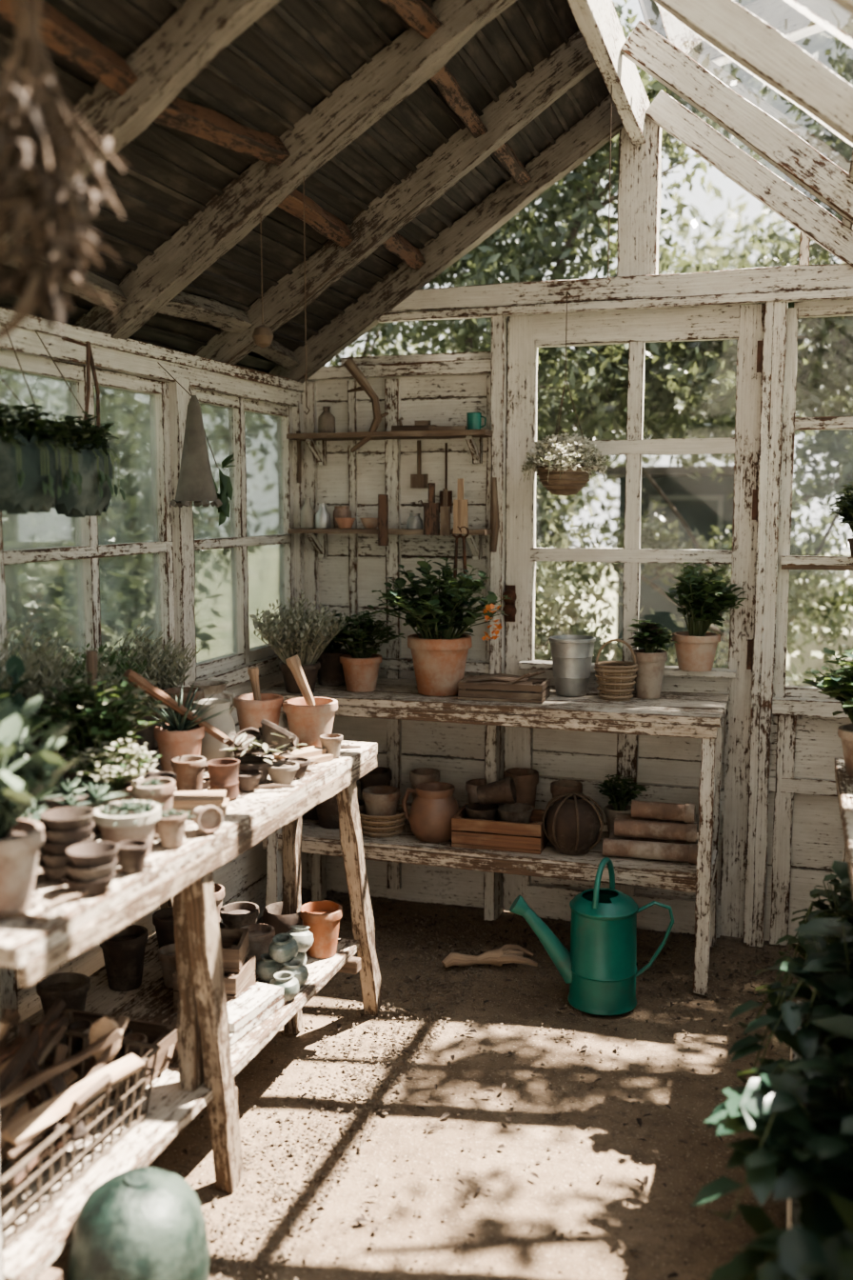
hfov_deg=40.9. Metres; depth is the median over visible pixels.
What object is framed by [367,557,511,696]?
potted plant
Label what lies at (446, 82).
purlin
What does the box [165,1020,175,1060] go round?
twig
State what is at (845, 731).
pot
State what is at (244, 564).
window
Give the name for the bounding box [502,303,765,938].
door
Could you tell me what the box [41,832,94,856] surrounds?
saucer
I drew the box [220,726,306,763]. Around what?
dried leaves
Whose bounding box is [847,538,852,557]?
pot
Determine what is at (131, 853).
clay pot
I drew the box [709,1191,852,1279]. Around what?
leafy plant
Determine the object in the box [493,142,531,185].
purlin
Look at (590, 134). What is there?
rafter
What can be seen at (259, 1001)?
wooden board
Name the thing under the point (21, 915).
twig
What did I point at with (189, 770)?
clay pot
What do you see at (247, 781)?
clay bowl
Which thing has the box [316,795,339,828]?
clay pot
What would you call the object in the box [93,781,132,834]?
pot
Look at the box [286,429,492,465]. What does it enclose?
wall shelf
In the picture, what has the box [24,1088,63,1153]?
wood piece
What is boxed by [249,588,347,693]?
lavender
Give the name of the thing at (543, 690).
wooden tray
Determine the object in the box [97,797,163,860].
potted succulent
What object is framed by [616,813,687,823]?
pipe
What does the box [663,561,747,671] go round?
potted plant
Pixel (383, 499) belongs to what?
batten
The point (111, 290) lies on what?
purlin
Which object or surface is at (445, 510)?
wooden paddle
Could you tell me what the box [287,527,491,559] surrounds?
wall shelf
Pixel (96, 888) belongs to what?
saucer
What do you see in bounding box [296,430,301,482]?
stick
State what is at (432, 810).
jug
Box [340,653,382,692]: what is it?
pot
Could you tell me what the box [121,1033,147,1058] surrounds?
clay pot
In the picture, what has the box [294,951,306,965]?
glazed pot
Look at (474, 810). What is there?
pot
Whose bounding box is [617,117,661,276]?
post
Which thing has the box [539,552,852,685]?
ground
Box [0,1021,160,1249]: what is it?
wire basket
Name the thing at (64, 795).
pot
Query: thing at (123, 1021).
wood piece
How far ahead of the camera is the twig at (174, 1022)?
2.55 m
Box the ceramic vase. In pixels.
[187,680,235,713]
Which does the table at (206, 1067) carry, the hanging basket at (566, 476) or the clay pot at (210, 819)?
the clay pot at (210, 819)
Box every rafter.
[0,0,280,254]
[73,0,517,339]
[193,29,598,364]
[268,94,623,382]
[620,20,852,223]
[645,89,852,267]
[653,0,852,143]
[831,0,852,15]
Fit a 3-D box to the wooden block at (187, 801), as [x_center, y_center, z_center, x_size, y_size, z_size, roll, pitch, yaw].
[-0.487,0.348,2.440,0.120,0.032,0.100,-1,7,-5]
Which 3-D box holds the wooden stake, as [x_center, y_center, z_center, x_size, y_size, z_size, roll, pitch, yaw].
[-0.713,0.149,2.443,0.023,0.256,0.028,-1,7,-5]
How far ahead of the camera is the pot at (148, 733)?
3.04 m
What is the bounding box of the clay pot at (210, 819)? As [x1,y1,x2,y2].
[191,805,223,833]
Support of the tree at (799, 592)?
on the ground
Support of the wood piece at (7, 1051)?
on the wood piece at (14, 1018)
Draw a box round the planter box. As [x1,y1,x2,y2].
[786,1000,845,1237]
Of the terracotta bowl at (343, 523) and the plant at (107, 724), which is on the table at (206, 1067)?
the plant at (107, 724)
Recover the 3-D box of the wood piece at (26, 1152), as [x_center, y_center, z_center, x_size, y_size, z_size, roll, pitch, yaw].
[-0.680,0.919,2.117,0.036,0.058,0.185,4,8,29]
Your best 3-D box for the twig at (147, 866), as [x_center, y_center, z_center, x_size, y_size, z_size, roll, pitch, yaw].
[-0.530,0.405,2.026,0.091,0.010,0.014,-3,7,-26]
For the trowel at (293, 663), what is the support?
on the clay pot at (308, 723)
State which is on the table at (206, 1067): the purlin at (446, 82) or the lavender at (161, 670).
the lavender at (161, 670)
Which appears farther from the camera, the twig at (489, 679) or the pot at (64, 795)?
the twig at (489, 679)
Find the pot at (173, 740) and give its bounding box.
[154,723,204,784]
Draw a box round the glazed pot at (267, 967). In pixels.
[256,952,284,981]
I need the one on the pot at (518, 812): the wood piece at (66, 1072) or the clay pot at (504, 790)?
the clay pot at (504, 790)
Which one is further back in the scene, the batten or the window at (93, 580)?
the batten
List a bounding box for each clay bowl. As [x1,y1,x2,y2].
[233,727,261,757]
[236,756,274,784]
[238,770,262,790]
[260,719,297,750]
[266,760,299,784]
[281,757,310,778]
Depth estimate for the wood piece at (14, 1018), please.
2.25 m
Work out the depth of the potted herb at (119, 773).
2.25 m
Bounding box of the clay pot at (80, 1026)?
[68,1020,92,1055]
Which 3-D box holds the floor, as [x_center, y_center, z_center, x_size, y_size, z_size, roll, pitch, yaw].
[-0.065,1.320,1.684,2.850,0.019,5.250,2,7,18]
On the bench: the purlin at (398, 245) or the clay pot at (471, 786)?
the clay pot at (471, 786)
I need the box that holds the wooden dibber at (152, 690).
[123,668,234,746]
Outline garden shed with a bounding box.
[605,465,734,667]
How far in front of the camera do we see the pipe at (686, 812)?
3.67 m
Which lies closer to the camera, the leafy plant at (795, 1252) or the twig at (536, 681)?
the leafy plant at (795, 1252)
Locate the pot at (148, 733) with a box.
[130,711,164,749]
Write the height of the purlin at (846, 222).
0.048 m
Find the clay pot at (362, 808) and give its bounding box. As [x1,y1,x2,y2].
[358,800,367,826]
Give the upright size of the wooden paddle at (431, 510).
0.181 m
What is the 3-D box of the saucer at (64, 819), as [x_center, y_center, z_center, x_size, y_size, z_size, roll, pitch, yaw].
[-0.623,0.314,1.986,0.092,0.026,0.092,2,7,18]
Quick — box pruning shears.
[451,526,469,579]
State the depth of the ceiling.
2.92 m
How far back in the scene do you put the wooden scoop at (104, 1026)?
2.18 m
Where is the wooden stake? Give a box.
[85,650,98,712]
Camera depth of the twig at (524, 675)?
3.73 m
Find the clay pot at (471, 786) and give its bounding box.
[465,779,497,804]
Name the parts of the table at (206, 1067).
leg, leg, leg, leg, leg, leg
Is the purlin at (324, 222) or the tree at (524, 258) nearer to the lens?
the purlin at (324, 222)
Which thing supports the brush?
hanging from the wall shelf at (473, 437)
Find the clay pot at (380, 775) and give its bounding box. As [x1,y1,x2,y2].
[359,766,392,799]
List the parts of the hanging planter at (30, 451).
cord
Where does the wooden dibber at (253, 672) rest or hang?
on the clay pot at (250, 712)
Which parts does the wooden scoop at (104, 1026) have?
scoop blade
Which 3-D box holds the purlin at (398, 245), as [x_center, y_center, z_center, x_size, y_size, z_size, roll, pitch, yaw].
[-0.097,-1.297,3.743,0.069,0.081,0.495,2,7,16]
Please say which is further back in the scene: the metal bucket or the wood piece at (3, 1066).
the metal bucket
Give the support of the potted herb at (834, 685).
on the table at (844, 782)
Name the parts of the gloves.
handle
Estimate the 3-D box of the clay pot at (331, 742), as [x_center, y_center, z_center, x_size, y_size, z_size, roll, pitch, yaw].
[-0.246,0.275,2.956,0.061,0.055,0.061,2,7,18]
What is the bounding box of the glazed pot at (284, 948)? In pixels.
[268,933,299,963]
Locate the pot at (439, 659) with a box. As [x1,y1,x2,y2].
[407,632,472,696]
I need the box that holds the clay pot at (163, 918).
[152,906,175,948]
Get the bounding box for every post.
[489,315,507,917]
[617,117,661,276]
[743,290,788,947]
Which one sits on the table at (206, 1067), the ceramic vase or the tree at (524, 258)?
the ceramic vase
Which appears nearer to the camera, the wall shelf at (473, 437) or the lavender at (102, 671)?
the lavender at (102, 671)
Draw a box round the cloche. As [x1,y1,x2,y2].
[65,1166,209,1279]
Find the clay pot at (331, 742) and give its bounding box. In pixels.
[320,733,342,758]
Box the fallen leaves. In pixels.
[181,898,801,1278]
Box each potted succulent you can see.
[0,695,80,918]
[19,801,48,821]
[36,776,127,823]
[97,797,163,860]
[156,808,197,848]
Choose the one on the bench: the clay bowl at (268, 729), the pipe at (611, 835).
the pipe at (611, 835)
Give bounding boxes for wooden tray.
[458,675,550,702]
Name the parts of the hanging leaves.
cord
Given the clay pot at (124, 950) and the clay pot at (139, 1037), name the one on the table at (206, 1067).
the clay pot at (124, 950)
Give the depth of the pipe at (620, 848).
3.63 m
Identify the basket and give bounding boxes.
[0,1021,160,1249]
[520,291,608,495]
[594,639,639,700]
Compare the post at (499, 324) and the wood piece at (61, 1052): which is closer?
the wood piece at (61, 1052)
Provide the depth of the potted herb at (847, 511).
3.65 m
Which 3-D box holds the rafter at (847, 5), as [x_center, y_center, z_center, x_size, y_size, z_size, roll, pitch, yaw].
[0.788,-1.009,1.847,1.334,1.087,0.050,2,7,18]
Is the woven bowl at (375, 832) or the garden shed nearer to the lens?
the woven bowl at (375, 832)
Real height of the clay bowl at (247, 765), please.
0.053 m
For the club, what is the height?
0.261 m
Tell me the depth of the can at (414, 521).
4.06 m
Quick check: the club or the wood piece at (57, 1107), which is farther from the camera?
the club
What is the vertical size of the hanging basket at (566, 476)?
0.663 m
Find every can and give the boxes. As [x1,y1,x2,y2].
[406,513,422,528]
[509,857,674,1016]
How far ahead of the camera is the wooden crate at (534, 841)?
3.75 m
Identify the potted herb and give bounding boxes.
[54,642,155,695]
[64,731,161,834]
[300,610,356,685]
[324,610,405,692]
[596,774,647,837]
[802,647,852,777]
[829,480,852,557]
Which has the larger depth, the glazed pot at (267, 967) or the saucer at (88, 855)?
the glazed pot at (267, 967)
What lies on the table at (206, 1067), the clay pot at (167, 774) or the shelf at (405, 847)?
the clay pot at (167, 774)
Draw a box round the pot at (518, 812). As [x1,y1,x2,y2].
[496,802,533,836]
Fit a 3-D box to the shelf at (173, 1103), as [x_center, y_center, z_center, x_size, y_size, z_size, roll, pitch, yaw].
[-0.700,0.942,2.632,0.593,0.032,1.502,2,7,18]
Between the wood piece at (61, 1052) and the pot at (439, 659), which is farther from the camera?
the pot at (439, 659)
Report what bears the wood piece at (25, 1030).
in the wire basket at (71, 1118)
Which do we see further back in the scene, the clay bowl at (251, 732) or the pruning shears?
the pruning shears
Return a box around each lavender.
[0,619,87,779]
[57,649,159,727]
[97,621,200,749]
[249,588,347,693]
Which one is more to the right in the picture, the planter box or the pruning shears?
the planter box
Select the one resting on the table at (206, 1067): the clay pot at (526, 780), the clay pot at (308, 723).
the clay pot at (308, 723)
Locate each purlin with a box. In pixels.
[0,0,137,95]
[1,240,127,311]
[152,96,290,165]
[158,291,251,333]
[251,339,299,370]
[277,189,354,248]
[380,0,441,39]
[382,232,425,270]
[430,64,487,138]
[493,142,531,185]
[841,151,852,230]
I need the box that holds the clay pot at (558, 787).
[550,780,582,803]
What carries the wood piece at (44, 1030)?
on the wood piece at (54, 1036)
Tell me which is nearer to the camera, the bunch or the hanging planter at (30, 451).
the bunch
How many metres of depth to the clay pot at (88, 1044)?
2.49 m
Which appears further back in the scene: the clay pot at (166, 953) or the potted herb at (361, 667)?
the potted herb at (361, 667)
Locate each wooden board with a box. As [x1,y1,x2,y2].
[226,981,288,1046]
[272,745,333,765]
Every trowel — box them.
[285,654,315,705]
[440,442,452,513]
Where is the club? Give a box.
[489,477,499,552]
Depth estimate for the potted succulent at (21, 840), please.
1.81 m
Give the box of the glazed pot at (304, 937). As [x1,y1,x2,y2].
[286,924,313,952]
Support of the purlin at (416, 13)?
attached to the rafter at (198, 31)
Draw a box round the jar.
[333,505,351,528]
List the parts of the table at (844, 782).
leg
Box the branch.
[343,358,389,452]
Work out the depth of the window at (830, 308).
3.74 m
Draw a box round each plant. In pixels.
[0,654,43,744]
[29,671,168,785]
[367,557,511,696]
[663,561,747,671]
[690,1014,852,1238]
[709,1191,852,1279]
[727,860,852,1106]
[773,867,852,1001]
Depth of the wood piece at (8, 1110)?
2.14 m
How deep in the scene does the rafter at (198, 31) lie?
2.23 m
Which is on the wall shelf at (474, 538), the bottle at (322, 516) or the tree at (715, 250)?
the bottle at (322, 516)
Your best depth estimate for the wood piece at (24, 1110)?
2.13 m
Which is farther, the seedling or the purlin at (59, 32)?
the seedling
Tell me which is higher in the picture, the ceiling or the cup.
the ceiling
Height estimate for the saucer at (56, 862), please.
0.026 m
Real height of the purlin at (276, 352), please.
0.103 m
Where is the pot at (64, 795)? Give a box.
[36,785,94,823]
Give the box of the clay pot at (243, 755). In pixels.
[232,738,256,759]
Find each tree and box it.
[323,0,738,482]
[354,178,852,532]
[536,343,852,668]
[675,208,852,485]
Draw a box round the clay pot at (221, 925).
[218,921,228,928]
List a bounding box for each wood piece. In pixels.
[0,999,66,1093]
[0,1008,15,1047]
[0,1013,70,1064]
[0,1019,10,1041]
[0,1027,122,1108]
[0,1043,69,1159]
[0,1053,144,1147]
[0,1056,13,1074]
[0,1067,78,1148]
[0,1068,72,1161]
[0,1100,16,1128]
[1,1008,20,1028]
[6,1015,130,1159]
[6,1024,66,1088]
[9,1055,95,1186]
[13,1105,102,1173]
[18,1021,61,1138]
[20,1024,51,1081]
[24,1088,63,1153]
[48,1072,88,1141]
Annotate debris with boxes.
[0,741,354,935]
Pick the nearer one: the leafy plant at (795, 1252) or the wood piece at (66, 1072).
the leafy plant at (795, 1252)
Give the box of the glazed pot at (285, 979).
[269,971,299,1001]
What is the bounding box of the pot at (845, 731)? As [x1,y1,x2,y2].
[838,723,852,777]
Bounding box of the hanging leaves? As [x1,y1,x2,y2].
[189,388,236,525]
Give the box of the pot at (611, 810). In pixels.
[604,803,631,837]
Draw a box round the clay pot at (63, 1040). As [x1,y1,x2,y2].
[51,1023,68,1051]
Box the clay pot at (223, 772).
[206,758,239,799]
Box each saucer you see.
[38,859,68,880]
[39,847,69,868]
[40,806,95,832]
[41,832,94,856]
[42,820,94,844]
[62,870,115,896]
[64,857,117,882]
[66,840,119,869]
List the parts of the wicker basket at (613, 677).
handle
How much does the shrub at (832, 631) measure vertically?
1.446 m
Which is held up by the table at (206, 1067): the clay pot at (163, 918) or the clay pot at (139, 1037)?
the clay pot at (163, 918)
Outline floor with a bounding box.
[48,888,819,1279]
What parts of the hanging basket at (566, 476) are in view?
cord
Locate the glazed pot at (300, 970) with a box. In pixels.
[280,959,308,987]
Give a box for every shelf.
[0,931,359,1279]
[262,813,714,892]
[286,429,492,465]
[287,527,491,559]
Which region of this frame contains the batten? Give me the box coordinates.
[378,494,388,545]
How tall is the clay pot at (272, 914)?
0.100 m
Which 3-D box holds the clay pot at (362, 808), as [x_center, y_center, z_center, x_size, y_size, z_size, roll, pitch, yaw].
[-0.236,0.616,4.019,0.082,0.090,0.081,2,7,18]
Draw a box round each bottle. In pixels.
[300,498,315,528]
[315,503,330,528]
[318,406,335,432]
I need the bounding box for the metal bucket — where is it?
[548,634,596,696]
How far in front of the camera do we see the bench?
3.71 m
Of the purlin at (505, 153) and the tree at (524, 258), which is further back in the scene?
the tree at (524, 258)
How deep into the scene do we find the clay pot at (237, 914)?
3.20 m
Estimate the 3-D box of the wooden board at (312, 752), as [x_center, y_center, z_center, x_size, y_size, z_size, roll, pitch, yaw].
[-0.321,0.297,2.888,0.077,0.028,0.161,7,9,44]
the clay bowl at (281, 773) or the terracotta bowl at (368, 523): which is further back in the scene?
the terracotta bowl at (368, 523)
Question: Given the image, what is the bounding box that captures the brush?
[410,440,427,488]
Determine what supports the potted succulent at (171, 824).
on the table at (206, 1067)
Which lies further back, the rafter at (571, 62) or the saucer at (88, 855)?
the rafter at (571, 62)
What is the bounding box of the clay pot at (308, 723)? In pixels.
[282,697,338,748]
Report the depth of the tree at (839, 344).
5.82 m
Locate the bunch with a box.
[0,0,131,345]
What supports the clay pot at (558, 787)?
on the bench
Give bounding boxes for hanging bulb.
[252,214,274,348]
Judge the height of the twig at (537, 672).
0.073 m
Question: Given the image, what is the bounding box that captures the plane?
[391,417,436,431]
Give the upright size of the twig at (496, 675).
0.025 m
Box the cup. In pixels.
[466,412,485,429]
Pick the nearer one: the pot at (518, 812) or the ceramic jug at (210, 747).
the ceramic jug at (210, 747)
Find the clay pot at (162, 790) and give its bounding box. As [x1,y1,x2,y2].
[131,777,176,835]
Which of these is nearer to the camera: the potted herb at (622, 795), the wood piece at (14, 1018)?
the wood piece at (14, 1018)
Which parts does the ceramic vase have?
handle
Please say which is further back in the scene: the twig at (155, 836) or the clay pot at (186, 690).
the clay pot at (186, 690)
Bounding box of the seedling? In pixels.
[627,619,679,699]
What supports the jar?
on the wall shelf at (474, 538)
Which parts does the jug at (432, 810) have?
handle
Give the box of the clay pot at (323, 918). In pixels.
[300,900,342,958]
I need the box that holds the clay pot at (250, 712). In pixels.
[233,693,283,730]
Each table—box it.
[0,732,381,1279]
[835,757,852,917]
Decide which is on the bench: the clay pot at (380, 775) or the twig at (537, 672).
the clay pot at (380, 775)
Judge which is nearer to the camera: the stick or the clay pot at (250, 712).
the clay pot at (250, 712)
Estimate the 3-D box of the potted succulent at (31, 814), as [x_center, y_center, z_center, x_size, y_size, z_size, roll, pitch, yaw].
[-0.775,0.350,2.015,0.219,0.127,0.242,-2,7,-15]
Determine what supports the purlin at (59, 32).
attached to the rafter
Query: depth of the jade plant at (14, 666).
2.26 m
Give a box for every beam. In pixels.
[378,263,852,322]
[567,0,649,144]
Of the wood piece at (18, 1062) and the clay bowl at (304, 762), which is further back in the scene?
the clay bowl at (304, 762)
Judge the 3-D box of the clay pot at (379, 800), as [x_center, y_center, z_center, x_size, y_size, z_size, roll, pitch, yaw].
[-0.156,0.589,3.969,0.132,0.140,0.137,2,7,18]
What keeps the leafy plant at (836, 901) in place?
in the planter box
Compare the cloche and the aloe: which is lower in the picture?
the cloche
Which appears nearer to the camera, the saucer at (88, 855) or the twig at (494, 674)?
the saucer at (88, 855)
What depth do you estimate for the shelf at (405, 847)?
3.72 m
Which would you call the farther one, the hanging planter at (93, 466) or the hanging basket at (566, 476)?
the hanging basket at (566, 476)
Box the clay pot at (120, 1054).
[112,1026,132,1061]
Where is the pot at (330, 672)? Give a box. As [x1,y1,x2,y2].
[317,648,349,685]
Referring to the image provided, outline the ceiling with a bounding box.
[0,0,609,373]
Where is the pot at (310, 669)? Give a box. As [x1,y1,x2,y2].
[279,660,320,693]
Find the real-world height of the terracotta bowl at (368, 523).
0.038 m
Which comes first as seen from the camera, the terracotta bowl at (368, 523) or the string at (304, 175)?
the string at (304, 175)
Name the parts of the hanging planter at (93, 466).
cord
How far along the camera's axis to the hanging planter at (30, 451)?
2.34 m
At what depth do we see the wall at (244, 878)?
3.44 m
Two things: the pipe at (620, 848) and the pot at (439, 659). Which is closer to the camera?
the pipe at (620, 848)
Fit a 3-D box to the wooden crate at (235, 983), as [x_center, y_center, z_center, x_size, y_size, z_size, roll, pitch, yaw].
[-0.525,0.851,2.840,0.162,0.100,0.152,1,7,9]
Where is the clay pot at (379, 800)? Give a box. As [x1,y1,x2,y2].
[362,784,400,827]
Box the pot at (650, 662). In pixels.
[631,648,667,699]
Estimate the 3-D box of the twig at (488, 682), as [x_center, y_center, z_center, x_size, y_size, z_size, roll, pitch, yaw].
[0.246,0.152,3.767,0.222,0.025,0.025,2,7,18]
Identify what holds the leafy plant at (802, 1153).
in the planter box
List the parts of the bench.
leg, leg, leg, leg, leg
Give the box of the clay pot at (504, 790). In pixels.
[477,776,517,804]
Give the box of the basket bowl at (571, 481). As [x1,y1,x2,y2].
[536,464,593,495]
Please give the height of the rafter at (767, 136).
1.091 m
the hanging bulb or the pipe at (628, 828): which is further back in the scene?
the pipe at (628, 828)
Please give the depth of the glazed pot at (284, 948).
2.93 m
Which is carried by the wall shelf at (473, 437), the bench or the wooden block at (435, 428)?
the wooden block at (435, 428)
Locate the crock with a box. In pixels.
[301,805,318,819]
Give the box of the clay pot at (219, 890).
[213,882,224,921]
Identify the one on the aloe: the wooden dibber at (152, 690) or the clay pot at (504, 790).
the wooden dibber at (152, 690)
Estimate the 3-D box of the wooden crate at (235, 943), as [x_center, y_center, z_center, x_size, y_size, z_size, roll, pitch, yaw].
[-0.522,0.769,2.839,0.142,0.060,0.142,0,7,1]
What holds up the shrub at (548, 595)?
on the ground
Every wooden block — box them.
[172,790,229,816]
[428,425,466,430]
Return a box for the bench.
[260,677,729,996]
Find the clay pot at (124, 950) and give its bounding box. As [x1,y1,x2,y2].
[99,924,148,991]
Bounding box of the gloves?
[441,944,538,967]
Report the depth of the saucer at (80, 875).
1.90 m
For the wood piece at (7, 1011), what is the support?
on the wood piece
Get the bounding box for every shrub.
[534,485,729,668]
[785,607,852,686]
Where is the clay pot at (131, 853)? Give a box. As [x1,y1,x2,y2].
[117,839,148,874]
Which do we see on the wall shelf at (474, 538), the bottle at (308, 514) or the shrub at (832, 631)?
the bottle at (308, 514)
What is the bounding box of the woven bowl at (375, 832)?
[359,803,408,838]
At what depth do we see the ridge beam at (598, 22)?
3.14 m
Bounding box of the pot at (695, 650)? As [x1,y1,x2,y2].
[672,631,720,671]
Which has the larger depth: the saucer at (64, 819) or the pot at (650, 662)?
the pot at (650, 662)
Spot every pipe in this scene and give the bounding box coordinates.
[602,838,698,864]
[609,831,698,844]
[614,818,698,842]
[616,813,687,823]
[631,800,696,822]
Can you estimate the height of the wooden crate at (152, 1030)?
0.070 m
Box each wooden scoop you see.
[85,1018,122,1137]
[88,1016,117,1107]
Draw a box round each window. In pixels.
[0,349,175,683]
[189,387,295,679]
[341,231,810,365]
[773,298,852,700]
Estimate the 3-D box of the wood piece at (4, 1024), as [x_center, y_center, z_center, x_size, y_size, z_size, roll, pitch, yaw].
[-0.890,0.801,2.175,0.191,0.132,0.026,-3,8,-26]
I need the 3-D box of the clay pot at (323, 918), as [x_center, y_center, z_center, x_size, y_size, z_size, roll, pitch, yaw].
[-0.289,0.799,3.148,0.117,0.130,0.119,2,7,18]
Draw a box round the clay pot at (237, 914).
[220,901,259,928]
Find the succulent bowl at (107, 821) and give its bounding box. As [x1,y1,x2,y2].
[92,800,160,827]
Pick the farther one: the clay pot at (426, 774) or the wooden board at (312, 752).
the clay pot at (426, 774)
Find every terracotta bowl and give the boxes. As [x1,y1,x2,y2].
[335,518,355,528]
[360,518,378,528]
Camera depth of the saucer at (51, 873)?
1.98 m
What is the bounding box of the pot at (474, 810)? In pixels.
[464,801,499,833]
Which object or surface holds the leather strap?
hanging from the wall at (244, 878)
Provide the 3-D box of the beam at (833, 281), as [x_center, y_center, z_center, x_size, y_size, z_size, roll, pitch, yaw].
[0.867,-1.151,3.777,2.205,0.112,0.114,2,7,18]
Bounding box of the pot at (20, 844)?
[0,819,44,918]
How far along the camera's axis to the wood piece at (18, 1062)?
2.14 m
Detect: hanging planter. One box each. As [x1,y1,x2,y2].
[0,376,79,514]
[3,324,125,517]
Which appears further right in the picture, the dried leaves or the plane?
the plane
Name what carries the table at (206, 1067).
on the floor
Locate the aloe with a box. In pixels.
[142,680,235,784]
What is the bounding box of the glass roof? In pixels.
[638,0,852,220]
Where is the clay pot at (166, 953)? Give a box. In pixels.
[158,943,176,987]
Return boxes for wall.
[0,307,305,1028]
[300,359,852,945]
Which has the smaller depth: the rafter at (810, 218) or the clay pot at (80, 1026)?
the clay pot at (80, 1026)
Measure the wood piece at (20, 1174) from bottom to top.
0.135 m
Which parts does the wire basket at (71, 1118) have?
handle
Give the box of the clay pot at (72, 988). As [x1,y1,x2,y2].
[36,972,90,1015]
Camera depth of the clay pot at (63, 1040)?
2.53 m
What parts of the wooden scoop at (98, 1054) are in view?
handle, scoop blade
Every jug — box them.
[187,698,236,761]
[401,781,459,842]
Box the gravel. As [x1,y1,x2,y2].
[61,890,803,1279]
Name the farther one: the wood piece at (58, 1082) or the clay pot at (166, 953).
the clay pot at (166, 953)
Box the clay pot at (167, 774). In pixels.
[143,771,177,794]
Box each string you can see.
[303,175,310,415]
[605,84,612,284]
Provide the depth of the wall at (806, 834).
4.17 m
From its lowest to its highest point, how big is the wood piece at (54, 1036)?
0.125 m
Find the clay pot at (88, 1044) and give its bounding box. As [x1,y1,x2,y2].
[83,1027,91,1057]
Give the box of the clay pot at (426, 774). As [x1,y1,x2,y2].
[409,767,439,800]
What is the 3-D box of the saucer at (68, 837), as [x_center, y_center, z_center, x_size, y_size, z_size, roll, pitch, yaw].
[-0.626,0.336,1.993,0.092,0.026,0.092,2,7,18]
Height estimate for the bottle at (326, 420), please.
0.098 m
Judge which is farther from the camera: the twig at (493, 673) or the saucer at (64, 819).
the twig at (493, 673)
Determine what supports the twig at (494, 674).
in the wooden tray
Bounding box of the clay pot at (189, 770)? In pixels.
[171,755,206,791]
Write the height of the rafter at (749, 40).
1.091 m
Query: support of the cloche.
on the floor
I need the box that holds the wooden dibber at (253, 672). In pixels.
[247,666,260,699]
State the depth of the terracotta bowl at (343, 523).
4.10 m
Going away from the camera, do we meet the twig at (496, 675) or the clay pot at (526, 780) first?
the twig at (496, 675)
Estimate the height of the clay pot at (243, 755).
0.070 m
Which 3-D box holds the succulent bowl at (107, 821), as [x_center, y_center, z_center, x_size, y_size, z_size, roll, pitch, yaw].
[-0.556,0.323,2.121,0.123,0.020,0.123,2,7,18]
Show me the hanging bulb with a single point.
(263, 336)
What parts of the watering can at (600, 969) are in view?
spout, handle, lid, handle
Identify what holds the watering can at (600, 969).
on the floor
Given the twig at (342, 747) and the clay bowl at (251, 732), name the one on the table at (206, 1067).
the twig at (342, 747)
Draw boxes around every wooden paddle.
[423,482,439,535]
[440,488,451,535]
[453,478,468,534]
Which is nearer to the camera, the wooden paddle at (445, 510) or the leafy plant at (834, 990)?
the leafy plant at (834, 990)
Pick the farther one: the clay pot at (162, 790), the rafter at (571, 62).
the rafter at (571, 62)
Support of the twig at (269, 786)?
on the table at (206, 1067)
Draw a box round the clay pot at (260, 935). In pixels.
[240,923,275,964]
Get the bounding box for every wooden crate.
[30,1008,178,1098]
[172,954,255,1013]
[220,928,249,972]
[451,803,549,854]
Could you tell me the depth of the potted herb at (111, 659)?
2.83 m
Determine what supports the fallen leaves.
on the floor
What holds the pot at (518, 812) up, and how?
in the wooden crate at (534, 841)
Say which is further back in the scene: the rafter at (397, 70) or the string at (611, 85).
the string at (611, 85)
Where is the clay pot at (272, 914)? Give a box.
[261,901,303,940]
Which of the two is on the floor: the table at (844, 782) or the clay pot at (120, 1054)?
the table at (844, 782)
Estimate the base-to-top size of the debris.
0.007 m
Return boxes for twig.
[0,912,48,923]
[42,891,89,909]
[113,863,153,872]
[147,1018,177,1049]
[152,834,159,839]
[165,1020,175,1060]
[255,783,295,789]
[340,745,360,748]
[463,677,526,682]
[464,674,519,678]
[466,674,526,690]
[466,675,528,679]
[474,673,521,677]
[487,681,532,684]
[524,671,539,678]
[526,680,543,682]
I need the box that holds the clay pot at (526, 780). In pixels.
[503,767,539,821]
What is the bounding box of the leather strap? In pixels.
[61,338,99,430]
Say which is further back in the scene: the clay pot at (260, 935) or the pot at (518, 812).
the pot at (518, 812)
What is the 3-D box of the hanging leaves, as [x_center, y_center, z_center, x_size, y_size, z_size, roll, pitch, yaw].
[-0.633,-0.591,3.435,0.171,0.495,0.162,-3,8,-27]
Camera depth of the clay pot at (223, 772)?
2.52 m
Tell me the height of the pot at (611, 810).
0.110 m

